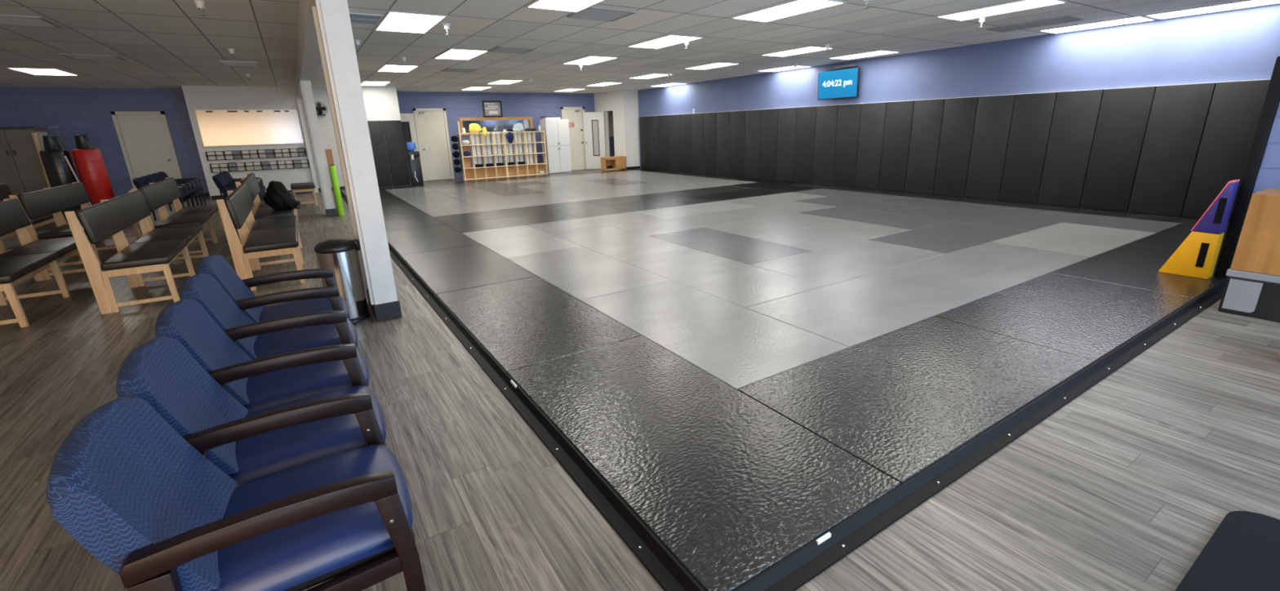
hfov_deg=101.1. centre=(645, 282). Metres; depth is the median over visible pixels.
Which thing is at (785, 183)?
floor mat
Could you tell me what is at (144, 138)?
door
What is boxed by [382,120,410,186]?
pad
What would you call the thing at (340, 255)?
trash can
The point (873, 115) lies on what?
pad
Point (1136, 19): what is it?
recessed light
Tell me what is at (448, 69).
ceiling vent
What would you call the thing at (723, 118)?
pad
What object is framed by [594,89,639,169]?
wall
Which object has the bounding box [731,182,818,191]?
floor mat
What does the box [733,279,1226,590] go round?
edging
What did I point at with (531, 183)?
floor mat
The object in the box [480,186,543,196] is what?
floor mat
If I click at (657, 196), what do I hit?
floor mat
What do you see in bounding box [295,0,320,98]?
beam
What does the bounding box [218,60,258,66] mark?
ceiling vent
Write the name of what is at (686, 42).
sprinkler
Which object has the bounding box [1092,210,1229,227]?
floor mat
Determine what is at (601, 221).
floor mat
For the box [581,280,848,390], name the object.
floor mat
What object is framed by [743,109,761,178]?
pad
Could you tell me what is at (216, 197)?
baseboard
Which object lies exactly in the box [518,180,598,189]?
floor mat
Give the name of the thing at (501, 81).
recessed light
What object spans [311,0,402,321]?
pillar
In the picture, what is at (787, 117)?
pad
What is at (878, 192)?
floor mat
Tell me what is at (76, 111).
wall
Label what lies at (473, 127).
garment
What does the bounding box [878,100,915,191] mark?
pad
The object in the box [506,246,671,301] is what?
floor mat
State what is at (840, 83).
wall screen
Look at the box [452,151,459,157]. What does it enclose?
glove
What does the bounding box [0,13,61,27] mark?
ceiling light
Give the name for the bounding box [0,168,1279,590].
floor
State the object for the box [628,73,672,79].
recessed light
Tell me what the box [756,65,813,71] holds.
recessed light
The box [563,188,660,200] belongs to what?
floor mat
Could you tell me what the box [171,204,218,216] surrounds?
seat cushion
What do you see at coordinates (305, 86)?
pillar
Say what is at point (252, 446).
armchair
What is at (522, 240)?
floor mat
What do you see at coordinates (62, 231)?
seat cushion
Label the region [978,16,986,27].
sprinkler
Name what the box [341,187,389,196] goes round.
floor mat
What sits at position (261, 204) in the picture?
seat cushion
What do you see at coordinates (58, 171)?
bag
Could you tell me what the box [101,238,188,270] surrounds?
seat cushion
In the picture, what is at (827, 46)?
sprinkler
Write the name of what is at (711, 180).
floor mat
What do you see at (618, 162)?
bench
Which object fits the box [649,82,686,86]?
recessed light
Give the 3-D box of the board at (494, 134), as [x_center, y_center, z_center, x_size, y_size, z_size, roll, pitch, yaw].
[-4.937,-4.198,17.351,0.115,1.480,0.030,-12,19,-31]
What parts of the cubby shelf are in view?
hanging rail, tall post, panel, panel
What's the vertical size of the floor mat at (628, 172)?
0.050 m
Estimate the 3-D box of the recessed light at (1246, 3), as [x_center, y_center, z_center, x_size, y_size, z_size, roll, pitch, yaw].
[7.259,-3.496,6.719,0.614,0.012,1.214,-12,19,-31]
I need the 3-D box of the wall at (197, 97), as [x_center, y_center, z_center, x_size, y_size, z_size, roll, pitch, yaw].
[-9.895,-3.873,14.475,3.685,2.750,1.210,-12,19,-31]
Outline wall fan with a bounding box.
[315,101,327,115]
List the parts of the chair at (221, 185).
backrest, arm frame, arm frame, seat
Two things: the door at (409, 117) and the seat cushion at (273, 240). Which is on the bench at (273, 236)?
the seat cushion at (273, 240)
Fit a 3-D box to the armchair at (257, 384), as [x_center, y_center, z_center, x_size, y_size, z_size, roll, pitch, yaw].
[-1.629,0.461,2.365,0.688,0.840,0.534,-12,19,-31]
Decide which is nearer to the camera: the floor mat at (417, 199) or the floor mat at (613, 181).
the floor mat at (417, 199)
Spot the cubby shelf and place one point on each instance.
(468, 172)
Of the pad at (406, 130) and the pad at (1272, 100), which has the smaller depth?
the pad at (1272, 100)
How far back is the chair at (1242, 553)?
1.81 m
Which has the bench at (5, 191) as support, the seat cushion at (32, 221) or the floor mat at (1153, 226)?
the seat cushion at (32, 221)
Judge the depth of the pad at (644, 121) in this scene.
18.67 m
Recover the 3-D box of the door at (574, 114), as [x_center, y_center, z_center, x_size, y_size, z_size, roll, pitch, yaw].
[-2.632,-5.343,19.621,0.920,2.270,0.106,-12,19,-31]
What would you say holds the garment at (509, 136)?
hanging from the cubby shelf
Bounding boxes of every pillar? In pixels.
[299,80,337,216]
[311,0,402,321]
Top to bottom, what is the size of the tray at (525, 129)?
0.093 m
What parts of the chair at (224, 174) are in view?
backrest, arm frame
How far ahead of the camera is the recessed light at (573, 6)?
5.52 m
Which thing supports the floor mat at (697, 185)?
on the floor
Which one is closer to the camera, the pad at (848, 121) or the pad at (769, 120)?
the pad at (848, 121)
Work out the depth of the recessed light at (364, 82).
13.35 m
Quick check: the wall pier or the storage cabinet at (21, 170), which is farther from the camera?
the wall pier
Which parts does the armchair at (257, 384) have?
backrest, armrest, seat, leg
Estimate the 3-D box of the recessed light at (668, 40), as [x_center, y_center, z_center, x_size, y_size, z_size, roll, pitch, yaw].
[0.280,-3.723,8.153,0.614,0.012,1.214,-12,19,-31]
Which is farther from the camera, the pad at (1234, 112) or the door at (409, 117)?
the door at (409, 117)
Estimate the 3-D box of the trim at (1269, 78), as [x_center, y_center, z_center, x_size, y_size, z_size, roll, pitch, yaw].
[4.024,-4.151,12.392,0.060,0.008,15.650,-12,19,-31]
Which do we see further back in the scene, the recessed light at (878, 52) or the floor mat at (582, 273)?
the recessed light at (878, 52)
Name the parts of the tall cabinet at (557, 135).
door, door, door, door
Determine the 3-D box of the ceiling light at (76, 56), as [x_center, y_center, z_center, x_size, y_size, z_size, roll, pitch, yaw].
[-8.456,-3.454,8.076,0.610,0.014,0.610,-12,19,-31]
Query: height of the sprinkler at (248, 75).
0.121 m
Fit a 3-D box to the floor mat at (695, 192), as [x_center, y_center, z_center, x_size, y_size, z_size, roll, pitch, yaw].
[1.482,-2.099,12.149,1.996,0.050,0.996,-12,19,-31]
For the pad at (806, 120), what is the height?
1.795 m
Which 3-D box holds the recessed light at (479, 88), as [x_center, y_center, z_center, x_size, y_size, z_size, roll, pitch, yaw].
[-5.101,-5.838,15.844,0.614,0.012,1.214,-12,19,-31]
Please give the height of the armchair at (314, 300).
0.840 m
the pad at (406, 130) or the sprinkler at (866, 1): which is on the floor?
the pad at (406, 130)
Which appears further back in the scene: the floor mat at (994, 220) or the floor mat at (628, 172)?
the floor mat at (628, 172)
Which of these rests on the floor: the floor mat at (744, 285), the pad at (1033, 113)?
the floor mat at (744, 285)
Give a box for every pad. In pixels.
[367,120,392,187]
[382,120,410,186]
[401,122,411,181]
[639,115,649,168]
[648,115,659,169]
[658,115,669,170]
[668,114,679,171]
[680,113,691,173]
[691,112,703,173]
[703,111,716,174]
[715,111,730,176]
[729,110,746,177]
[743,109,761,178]
[759,108,778,180]
[775,107,796,182]
[793,106,817,183]
[812,105,838,185]
[832,103,861,187]
[854,102,887,189]
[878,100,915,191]
[904,98,945,194]
[933,97,978,197]
[964,94,1016,199]
[999,92,1057,203]
[1037,89,1103,207]
[1080,86,1156,211]
[1127,83,1216,216]
[1181,80,1270,221]
[1213,56,1279,278]
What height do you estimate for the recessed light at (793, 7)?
0.012 m
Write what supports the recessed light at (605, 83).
in the ceiling
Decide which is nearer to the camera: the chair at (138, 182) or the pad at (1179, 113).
the pad at (1179, 113)
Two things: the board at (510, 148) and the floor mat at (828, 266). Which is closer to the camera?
the floor mat at (828, 266)
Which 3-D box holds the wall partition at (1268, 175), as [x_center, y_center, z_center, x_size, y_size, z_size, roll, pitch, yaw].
[6.360,-0.455,2.904,0.200,1.860,4.000,-12,19,-31]
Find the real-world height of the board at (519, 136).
1.480 m
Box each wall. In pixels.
[0,87,614,197]
[181,85,344,199]
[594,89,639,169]
[613,3,1279,218]
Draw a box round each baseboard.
[192,192,209,197]
[210,186,345,199]
[626,165,639,168]
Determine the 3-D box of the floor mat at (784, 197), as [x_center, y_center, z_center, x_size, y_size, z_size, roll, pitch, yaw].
[2.567,-1.652,10.530,1.996,0.050,0.996,-12,19,-31]
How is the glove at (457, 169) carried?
hanging from the cubby shelf
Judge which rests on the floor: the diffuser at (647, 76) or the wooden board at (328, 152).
the wooden board at (328, 152)
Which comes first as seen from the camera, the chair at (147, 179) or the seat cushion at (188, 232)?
the seat cushion at (188, 232)
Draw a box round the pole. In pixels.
[64,155,91,205]
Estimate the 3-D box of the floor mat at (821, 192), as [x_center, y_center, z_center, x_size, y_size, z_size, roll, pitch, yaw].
[4.098,-1.803,10.897,0.996,0.050,1.996,-12,19,-31]
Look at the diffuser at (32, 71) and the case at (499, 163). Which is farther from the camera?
the case at (499, 163)
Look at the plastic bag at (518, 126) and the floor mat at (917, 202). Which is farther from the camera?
the plastic bag at (518, 126)
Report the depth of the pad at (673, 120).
17.21 m
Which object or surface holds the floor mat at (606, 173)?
on the floor
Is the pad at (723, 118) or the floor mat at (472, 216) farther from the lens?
the pad at (723, 118)
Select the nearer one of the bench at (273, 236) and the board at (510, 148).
the bench at (273, 236)
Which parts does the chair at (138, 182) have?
backrest, arm frame, seat, arm frame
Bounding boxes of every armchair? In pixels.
[45,397,426,590]
[115,336,386,487]
[154,298,368,475]
[179,273,357,359]
[195,254,349,323]
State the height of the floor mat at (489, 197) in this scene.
0.050 m
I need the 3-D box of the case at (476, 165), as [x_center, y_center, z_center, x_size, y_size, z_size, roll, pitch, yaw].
[-5.391,-3.772,16.992,0.260,0.088,0.170,-12,19,-31]
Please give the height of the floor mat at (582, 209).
0.050 m
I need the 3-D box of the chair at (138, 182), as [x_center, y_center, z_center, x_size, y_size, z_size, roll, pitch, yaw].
[-9.224,-1.599,10.074,0.683,0.840,0.538,-12,19,-31]
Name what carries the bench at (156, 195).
on the floor
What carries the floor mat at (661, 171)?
on the floor
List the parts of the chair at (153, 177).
backrest, arm frame, seat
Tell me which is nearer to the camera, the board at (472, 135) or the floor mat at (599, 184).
the floor mat at (599, 184)
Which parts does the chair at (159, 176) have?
backrest, arm frame, seat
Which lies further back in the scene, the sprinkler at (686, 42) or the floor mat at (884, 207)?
the floor mat at (884, 207)
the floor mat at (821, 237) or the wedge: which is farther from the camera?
the floor mat at (821, 237)
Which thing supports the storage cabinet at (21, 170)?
on the floor
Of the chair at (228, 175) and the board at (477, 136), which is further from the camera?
the board at (477, 136)
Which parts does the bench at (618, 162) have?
panel, panel, panel, panel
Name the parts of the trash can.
lid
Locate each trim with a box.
[293,86,319,192]
[641,78,1270,116]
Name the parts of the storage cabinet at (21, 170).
door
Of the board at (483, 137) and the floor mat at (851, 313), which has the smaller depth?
the floor mat at (851, 313)
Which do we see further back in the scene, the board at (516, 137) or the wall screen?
the board at (516, 137)
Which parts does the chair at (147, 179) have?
backrest, arm frame, seat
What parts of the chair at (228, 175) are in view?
backrest, arm frame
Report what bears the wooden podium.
on the floor
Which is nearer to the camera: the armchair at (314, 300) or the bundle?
the armchair at (314, 300)
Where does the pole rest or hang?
on the floor
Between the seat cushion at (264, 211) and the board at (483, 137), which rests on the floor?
the board at (483, 137)
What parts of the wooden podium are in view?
panel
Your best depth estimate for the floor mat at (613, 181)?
14.63 m
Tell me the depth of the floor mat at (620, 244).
6.84 m
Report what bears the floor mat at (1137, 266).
on the floor
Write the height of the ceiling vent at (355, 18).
0.014 m
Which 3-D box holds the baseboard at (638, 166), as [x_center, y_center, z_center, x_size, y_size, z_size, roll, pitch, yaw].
[-0.456,-4.155,19.167,0.610,0.130,0.015,-12,19,-31]
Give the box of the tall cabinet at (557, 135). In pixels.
[539,119,571,173]
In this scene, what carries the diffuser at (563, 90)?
attached to the recessed light at (567, 89)
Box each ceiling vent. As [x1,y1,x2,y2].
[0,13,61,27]
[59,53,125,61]
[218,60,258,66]
[349,12,383,25]
[440,67,477,72]
[488,45,536,53]
[566,6,636,21]
[984,15,1083,31]
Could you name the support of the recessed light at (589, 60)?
in the ceiling
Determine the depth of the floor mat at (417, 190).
13.68 m
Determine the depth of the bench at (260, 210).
7.76 m
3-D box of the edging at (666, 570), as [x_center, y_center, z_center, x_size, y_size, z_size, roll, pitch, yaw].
[-4.136,-0.744,8.086,0.084,0.050,16.085,-12,19,-31]
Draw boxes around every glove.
[450,135,457,142]
[452,142,458,150]
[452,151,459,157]
[453,158,460,164]
[454,166,462,173]
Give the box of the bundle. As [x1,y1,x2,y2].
[463,151,470,155]
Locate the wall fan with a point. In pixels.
(318, 108)
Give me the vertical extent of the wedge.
0.868 m
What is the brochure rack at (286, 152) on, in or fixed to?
attached to the wall at (197, 97)
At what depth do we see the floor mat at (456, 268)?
5.79 m
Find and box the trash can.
[313,238,369,323]
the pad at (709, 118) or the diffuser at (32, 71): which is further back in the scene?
the pad at (709, 118)
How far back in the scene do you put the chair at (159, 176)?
11.51 m
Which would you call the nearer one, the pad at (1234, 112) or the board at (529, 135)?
the pad at (1234, 112)
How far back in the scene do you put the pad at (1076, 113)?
8.46 m
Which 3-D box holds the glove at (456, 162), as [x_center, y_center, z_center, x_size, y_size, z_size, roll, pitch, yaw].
[-5.957,-3.805,16.641,0.200,0.206,0.254,-12,19,-31]
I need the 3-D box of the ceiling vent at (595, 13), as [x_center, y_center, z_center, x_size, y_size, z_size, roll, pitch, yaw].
[-0.510,-3.079,6.047,0.610,0.014,0.590,-12,19,-31]
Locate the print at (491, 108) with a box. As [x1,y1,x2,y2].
[484,102,501,115]
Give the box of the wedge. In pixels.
[1158,179,1239,279]
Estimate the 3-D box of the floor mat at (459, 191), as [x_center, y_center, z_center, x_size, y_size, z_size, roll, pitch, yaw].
[-4.738,-2.316,13.477,0.996,0.050,1.996,-12,19,-31]
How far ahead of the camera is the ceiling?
7.42 m
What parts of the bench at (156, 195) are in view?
post, post, backrest, post, leg, leg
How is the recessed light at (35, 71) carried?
in the ceiling
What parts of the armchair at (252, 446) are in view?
backrest, leg, armrest, seat, leg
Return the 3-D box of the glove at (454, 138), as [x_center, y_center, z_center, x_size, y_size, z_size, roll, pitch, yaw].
[-5.979,-4.487,16.446,0.197,0.197,0.252,-12,19,-31]
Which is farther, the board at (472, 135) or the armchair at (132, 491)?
the board at (472, 135)
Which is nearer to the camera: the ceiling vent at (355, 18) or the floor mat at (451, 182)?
the ceiling vent at (355, 18)
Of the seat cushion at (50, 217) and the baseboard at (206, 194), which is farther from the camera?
the baseboard at (206, 194)
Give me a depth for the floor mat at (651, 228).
8.10 m
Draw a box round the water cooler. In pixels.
[405,142,423,185]
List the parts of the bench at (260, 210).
post, backrest, post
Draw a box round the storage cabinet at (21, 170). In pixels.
[0,126,57,229]
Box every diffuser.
[13,68,74,75]
[378,65,416,71]
[463,87,488,89]
[555,88,582,91]
[631,74,671,78]
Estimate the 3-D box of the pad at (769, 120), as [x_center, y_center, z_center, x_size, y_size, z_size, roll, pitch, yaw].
[3.245,-3.614,13.840,0.062,1.795,0.594,-12,19,-31]
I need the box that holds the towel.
[462,140,469,144]
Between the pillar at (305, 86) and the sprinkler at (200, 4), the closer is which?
the sprinkler at (200, 4)
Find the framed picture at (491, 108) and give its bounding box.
[481,100,502,117]
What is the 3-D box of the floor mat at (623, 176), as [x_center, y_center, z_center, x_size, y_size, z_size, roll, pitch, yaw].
[-0.541,-3.192,16.049,0.996,0.050,1.996,-12,19,-31]
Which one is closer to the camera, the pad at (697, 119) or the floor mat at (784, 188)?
the floor mat at (784, 188)
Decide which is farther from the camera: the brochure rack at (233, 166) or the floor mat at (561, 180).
the floor mat at (561, 180)
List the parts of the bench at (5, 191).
leg, backrest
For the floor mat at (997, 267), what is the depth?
5.35 m
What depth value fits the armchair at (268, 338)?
2.67 m
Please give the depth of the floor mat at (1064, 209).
8.75 m
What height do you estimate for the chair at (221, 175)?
0.840 m
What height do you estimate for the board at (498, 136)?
1.480 m
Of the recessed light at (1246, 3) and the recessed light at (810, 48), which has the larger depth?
the recessed light at (810, 48)
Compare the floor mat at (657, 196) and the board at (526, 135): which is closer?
the floor mat at (657, 196)
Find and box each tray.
[524,128,536,131]
[540,115,559,117]
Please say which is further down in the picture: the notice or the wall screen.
the notice
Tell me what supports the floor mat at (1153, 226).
on the floor
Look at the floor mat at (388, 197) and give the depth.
12.40 m
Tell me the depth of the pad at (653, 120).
18.18 m
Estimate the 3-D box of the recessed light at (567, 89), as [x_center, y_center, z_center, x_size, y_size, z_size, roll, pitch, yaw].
[-2.537,-6.407,17.530,0.614,0.012,1.214,-12,19,-31]
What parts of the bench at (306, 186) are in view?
seat rail, leg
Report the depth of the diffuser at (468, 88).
15.86 m
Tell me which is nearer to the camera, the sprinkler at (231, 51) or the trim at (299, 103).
the sprinkler at (231, 51)
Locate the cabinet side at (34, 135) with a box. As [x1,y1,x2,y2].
[31,133,51,187]
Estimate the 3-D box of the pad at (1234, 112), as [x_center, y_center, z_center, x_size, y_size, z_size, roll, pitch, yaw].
[7.806,-1.737,7.040,0.062,1.795,0.594,-12,19,-31]
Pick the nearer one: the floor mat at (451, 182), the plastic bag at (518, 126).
the floor mat at (451, 182)
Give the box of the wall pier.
[361,85,405,187]
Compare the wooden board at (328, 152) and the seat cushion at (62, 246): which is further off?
the wooden board at (328, 152)
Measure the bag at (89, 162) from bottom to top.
1.630 m
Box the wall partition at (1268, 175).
[1231,101,1279,264]
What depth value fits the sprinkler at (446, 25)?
6.35 m
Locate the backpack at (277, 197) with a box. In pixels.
[263,180,300,210]
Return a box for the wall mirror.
[458,116,533,135]
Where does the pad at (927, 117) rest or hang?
attached to the wall at (1241, 44)
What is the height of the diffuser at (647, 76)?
0.007 m
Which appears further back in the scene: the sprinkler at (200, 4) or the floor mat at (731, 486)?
the sprinkler at (200, 4)
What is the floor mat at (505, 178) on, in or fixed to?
on the floor
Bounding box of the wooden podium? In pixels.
[1217,187,1279,322]
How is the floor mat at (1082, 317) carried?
on the floor
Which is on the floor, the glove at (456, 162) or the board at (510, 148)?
the board at (510, 148)
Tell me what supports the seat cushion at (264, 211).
on the bench at (260, 210)
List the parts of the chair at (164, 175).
backrest, arm frame, seat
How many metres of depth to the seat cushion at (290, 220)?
6.63 m
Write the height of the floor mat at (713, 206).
0.050 m
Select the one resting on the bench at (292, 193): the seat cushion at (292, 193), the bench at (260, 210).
the seat cushion at (292, 193)
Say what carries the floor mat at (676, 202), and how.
on the floor
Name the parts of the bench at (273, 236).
post, backrest, post, post, leg, leg, seat rail, leg, leg, leg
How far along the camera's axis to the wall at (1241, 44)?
8.65 m
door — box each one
[111,111,184,188]
[400,113,418,151]
[413,108,454,181]
[560,106,586,169]
[582,111,605,168]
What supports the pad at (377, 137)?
attached to the wall pier
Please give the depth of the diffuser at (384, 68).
10.49 m
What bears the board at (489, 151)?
on the floor
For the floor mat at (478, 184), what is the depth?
14.90 m
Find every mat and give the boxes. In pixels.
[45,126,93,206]
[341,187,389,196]
[379,192,404,202]
[381,200,421,213]
[382,181,457,189]
[382,210,445,231]
[385,186,438,196]
[386,224,479,255]
[397,192,460,204]
[400,244,536,294]
[412,200,485,216]
[425,181,502,189]
[431,186,489,196]
[432,205,557,224]
[435,275,640,372]
[446,211,580,233]
[449,192,519,204]
[452,177,523,183]
[462,225,581,258]
[469,181,551,189]
[473,196,581,210]
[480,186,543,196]
[495,176,568,183]
[505,189,600,200]
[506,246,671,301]
[506,335,900,590]
[515,173,582,178]
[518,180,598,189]
[527,211,663,234]
[533,182,617,192]
[539,176,610,183]
[539,200,631,217]
[551,226,691,261]
[556,172,621,178]
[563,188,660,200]
[577,169,633,174]
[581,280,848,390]
[584,177,647,186]
[584,182,671,192]
[585,192,688,205]
[600,173,657,180]
[607,196,717,211]
[613,170,666,175]
[613,212,751,235]
[621,168,661,172]
[622,248,825,307]
[633,200,753,218]
[634,177,702,185]
[639,182,724,192]
[642,173,706,180]
[648,226,812,264]
[651,170,699,175]
[662,185,753,196]
[680,177,755,185]
[688,188,789,200]
[690,173,745,179]
[704,213,846,237]
[715,200,835,219]
[720,191,826,206]
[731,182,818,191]
[734,177,803,185]
[737,315,1094,484]
[745,268,997,347]
[750,240,943,286]
[752,220,911,251]
[789,182,875,191]
[790,188,902,201]
[794,196,923,213]
[798,206,950,230]
[860,189,969,201]
[866,221,1028,253]
[872,196,1015,213]
[889,207,1062,231]
[892,241,1091,292]
[934,272,1194,361]
[956,198,1104,214]
[988,207,1181,233]
[992,222,1155,257]
[1051,244,1226,298]
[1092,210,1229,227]
[1128,223,1227,255]
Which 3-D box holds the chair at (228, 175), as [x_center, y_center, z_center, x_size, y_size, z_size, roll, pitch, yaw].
[-8.691,-2.020,11.452,0.683,0.840,0.538,-12,19,-31]
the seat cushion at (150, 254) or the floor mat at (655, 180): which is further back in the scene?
the floor mat at (655, 180)
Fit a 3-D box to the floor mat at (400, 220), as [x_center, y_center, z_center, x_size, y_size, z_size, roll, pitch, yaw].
[-4.246,-1.072,9.210,0.996,0.050,1.996,-12,19,-31]
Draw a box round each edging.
[340,190,705,590]
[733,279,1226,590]
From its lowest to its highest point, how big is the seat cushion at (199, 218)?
0.070 m
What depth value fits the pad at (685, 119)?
16.72 m
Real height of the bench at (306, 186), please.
0.455 m
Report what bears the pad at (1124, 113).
attached to the wall at (1241, 44)
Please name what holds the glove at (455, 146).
hanging from the cubby shelf
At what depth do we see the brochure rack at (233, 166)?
13.77 m
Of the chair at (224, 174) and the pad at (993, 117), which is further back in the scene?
the chair at (224, 174)
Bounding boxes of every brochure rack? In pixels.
[205,146,306,160]
[209,158,310,173]
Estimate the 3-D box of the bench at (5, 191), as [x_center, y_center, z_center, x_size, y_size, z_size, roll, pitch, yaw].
[-8.954,-0.851,7.349,0.576,0.931,2.200,-12,19,-31]
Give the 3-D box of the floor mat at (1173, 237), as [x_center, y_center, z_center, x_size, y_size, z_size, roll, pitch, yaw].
[6.664,-0.487,6.187,1.996,0.050,0.996,-12,19,-31]
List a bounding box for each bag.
[39,135,81,222]
[71,134,115,204]
[512,122,524,131]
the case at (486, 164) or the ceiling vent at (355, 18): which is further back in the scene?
the case at (486, 164)
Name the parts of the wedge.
handle, handle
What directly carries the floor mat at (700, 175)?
on the floor
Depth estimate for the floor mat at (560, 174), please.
17.25 m
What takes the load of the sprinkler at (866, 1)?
attached to the ceiling
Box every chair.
[132,177,189,220]
[139,175,194,219]
[146,173,198,206]
[151,173,203,211]
[157,171,206,210]
[212,175,262,217]
[215,173,263,200]
[218,172,264,197]
[222,170,266,195]
[1175,511,1279,590]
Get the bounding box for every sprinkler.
[193,0,205,15]
[227,48,235,57]
[244,73,250,79]
[353,39,360,49]
[400,56,406,64]
[442,22,450,35]
[684,40,688,48]
[825,43,830,52]
[864,0,871,8]
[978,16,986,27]
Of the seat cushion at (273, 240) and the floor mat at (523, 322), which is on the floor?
the floor mat at (523, 322)
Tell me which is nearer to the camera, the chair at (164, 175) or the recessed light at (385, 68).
the recessed light at (385, 68)
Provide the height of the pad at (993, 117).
1.795 m
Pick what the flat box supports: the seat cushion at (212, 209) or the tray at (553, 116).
the tray at (553, 116)
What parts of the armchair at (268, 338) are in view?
backrest, armrest, seat, leg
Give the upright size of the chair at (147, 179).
0.840 m
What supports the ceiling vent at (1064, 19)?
in the ceiling
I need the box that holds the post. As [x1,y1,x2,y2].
[328,164,344,216]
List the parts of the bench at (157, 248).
post, leg, backrest, post, seat rail, post, leg, leg, leg, leg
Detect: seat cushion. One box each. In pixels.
[0,220,34,235]
[0,235,89,257]
[0,252,58,284]
[26,213,53,224]
[37,221,86,239]
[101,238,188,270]
[133,224,202,243]
[154,212,211,228]
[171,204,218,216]
[243,226,298,253]
[250,215,297,231]
[253,206,293,220]
[257,200,269,208]
[288,191,295,199]
[290,182,315,189]
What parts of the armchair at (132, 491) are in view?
backrest, leg, armrest, seat, rail, leg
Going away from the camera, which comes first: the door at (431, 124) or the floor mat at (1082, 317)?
the floor mat at (1082, 317)
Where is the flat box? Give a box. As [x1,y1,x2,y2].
[541,116,560,119]
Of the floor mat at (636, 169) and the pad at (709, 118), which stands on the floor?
the floor mat at (636, 169)
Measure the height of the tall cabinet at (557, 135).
1.800 m
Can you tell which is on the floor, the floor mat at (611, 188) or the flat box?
the floor mat at (611, 188)
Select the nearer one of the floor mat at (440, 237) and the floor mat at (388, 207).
the floor mat at (440, 237)
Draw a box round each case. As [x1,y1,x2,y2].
[475,164,483,167]
[485,163,493,166]
[496,162,504,165]
[517,161,524,164]
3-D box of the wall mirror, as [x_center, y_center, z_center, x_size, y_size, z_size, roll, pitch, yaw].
[-5.066,-5.358,18.028,2.520,0.570,0.034,-12,19,-31]
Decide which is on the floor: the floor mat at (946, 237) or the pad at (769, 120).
the floor mat at (946, 237)
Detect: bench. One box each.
[0,183,54,253]
[0,198,97,327]
[8,182,141,271]
[64,190,208,314]
[130,177,225,255]
[216,182,305,290]
[235,173,297,226]
[288,191,298,221]
[290,182,317,207]
[600,155,626,171]
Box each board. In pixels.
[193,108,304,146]
[324,149,337,215]
[470,132,477,164]
[475,132,481,179]
[482,135,488,163]
[485,133,492,178]
[491,131,498,163]
[496,131,502,177]
[502,131,509,162]
[506,132,514,177]
[515,132,519,161]
[517,132,524,176]
[523,130,528,164]
[527,132,534,175]
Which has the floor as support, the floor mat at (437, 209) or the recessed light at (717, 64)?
the floor mat at (437, 209)
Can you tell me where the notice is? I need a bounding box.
[568,122,573,127]
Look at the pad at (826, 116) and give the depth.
12.35 m
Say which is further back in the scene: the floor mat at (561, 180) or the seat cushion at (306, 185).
the floor mat at (561, 180)
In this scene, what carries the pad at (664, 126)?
attached to the wall at (1241, 44)
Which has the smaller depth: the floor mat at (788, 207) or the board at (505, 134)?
the floor mat at (788, 207)
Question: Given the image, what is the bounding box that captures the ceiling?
[0,0,1244,93]
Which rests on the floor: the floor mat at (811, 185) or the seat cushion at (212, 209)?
the floor mat at (811, 185)
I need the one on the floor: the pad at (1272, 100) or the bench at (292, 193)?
the bench at (292, 193)
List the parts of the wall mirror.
glass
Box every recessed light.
[5,66,79,75]
[360,80,391,85]
[373,10,447,33]
[376,64,419,72]
[433,48,488,59]
[461,86,492,90]
[486,79,523,84]
[524,0,604,12]
[553,88,584,91]
[561,55,618,64]
[586,81,622,85]
[626,34,703,48]
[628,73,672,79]
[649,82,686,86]
[683,62,740,69]
[730,0,845,22]
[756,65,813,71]
[760,45,834,56]
[827,49,900,59]
[935,0,1068,21]
[1038,15,1156,33]
[1143,0,1279,19]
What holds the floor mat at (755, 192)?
on the floor
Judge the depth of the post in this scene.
10.06 m
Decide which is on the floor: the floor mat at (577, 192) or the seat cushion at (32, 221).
the floor mat at (577, 192)
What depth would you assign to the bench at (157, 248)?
4.98 m
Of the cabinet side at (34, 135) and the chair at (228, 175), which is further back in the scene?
the chair at (228, 175)
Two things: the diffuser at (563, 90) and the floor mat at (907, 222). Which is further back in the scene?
the diffuser at (563, 90)
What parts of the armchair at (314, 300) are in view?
backrest, armrest, armrest, seat, leg, leg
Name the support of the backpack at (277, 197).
on the bench at (260, 210)
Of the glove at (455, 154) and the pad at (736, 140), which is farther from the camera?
the glove at (455, 154)
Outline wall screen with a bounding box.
[817,63,859,100]
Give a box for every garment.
[468,123,487,137]
[506,131,513,143]
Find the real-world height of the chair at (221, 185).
0.840 m
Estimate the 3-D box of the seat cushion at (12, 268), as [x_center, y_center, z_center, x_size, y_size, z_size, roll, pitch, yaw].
[-5.755,-0.114,4.694,0.465,0.070,1.096,-12,19,-31]
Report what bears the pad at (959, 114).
attached to the wall at (1241, 44)
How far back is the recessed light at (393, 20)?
6.17 m
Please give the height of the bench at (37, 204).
0.931 m
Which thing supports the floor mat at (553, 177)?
on the floor
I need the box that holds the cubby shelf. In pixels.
[457,121,548,180]
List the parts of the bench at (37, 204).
post, backrest, post, post, leg, leg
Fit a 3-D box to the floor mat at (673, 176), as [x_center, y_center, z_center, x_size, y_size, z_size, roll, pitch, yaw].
[0.841,-3.143,15.754,0.996,0.050,1.996,-12,19,-31]
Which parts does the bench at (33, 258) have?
seat rail, leg, leg, backrest, post, leg, leg, leg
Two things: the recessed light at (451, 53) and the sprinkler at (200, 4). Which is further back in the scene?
the recessed light at (451, 53)
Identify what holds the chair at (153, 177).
on the floor
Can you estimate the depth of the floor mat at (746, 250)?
6.54 m
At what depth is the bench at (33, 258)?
5.24 m
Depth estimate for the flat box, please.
18.00 m
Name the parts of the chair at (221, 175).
backrest, arm frame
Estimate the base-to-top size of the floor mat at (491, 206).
0.050 m
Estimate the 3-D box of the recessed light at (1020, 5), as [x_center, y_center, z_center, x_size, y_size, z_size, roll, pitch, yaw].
[4.293,-3.321,6.409,0.614,0.012,1.214,-12,19,-31]

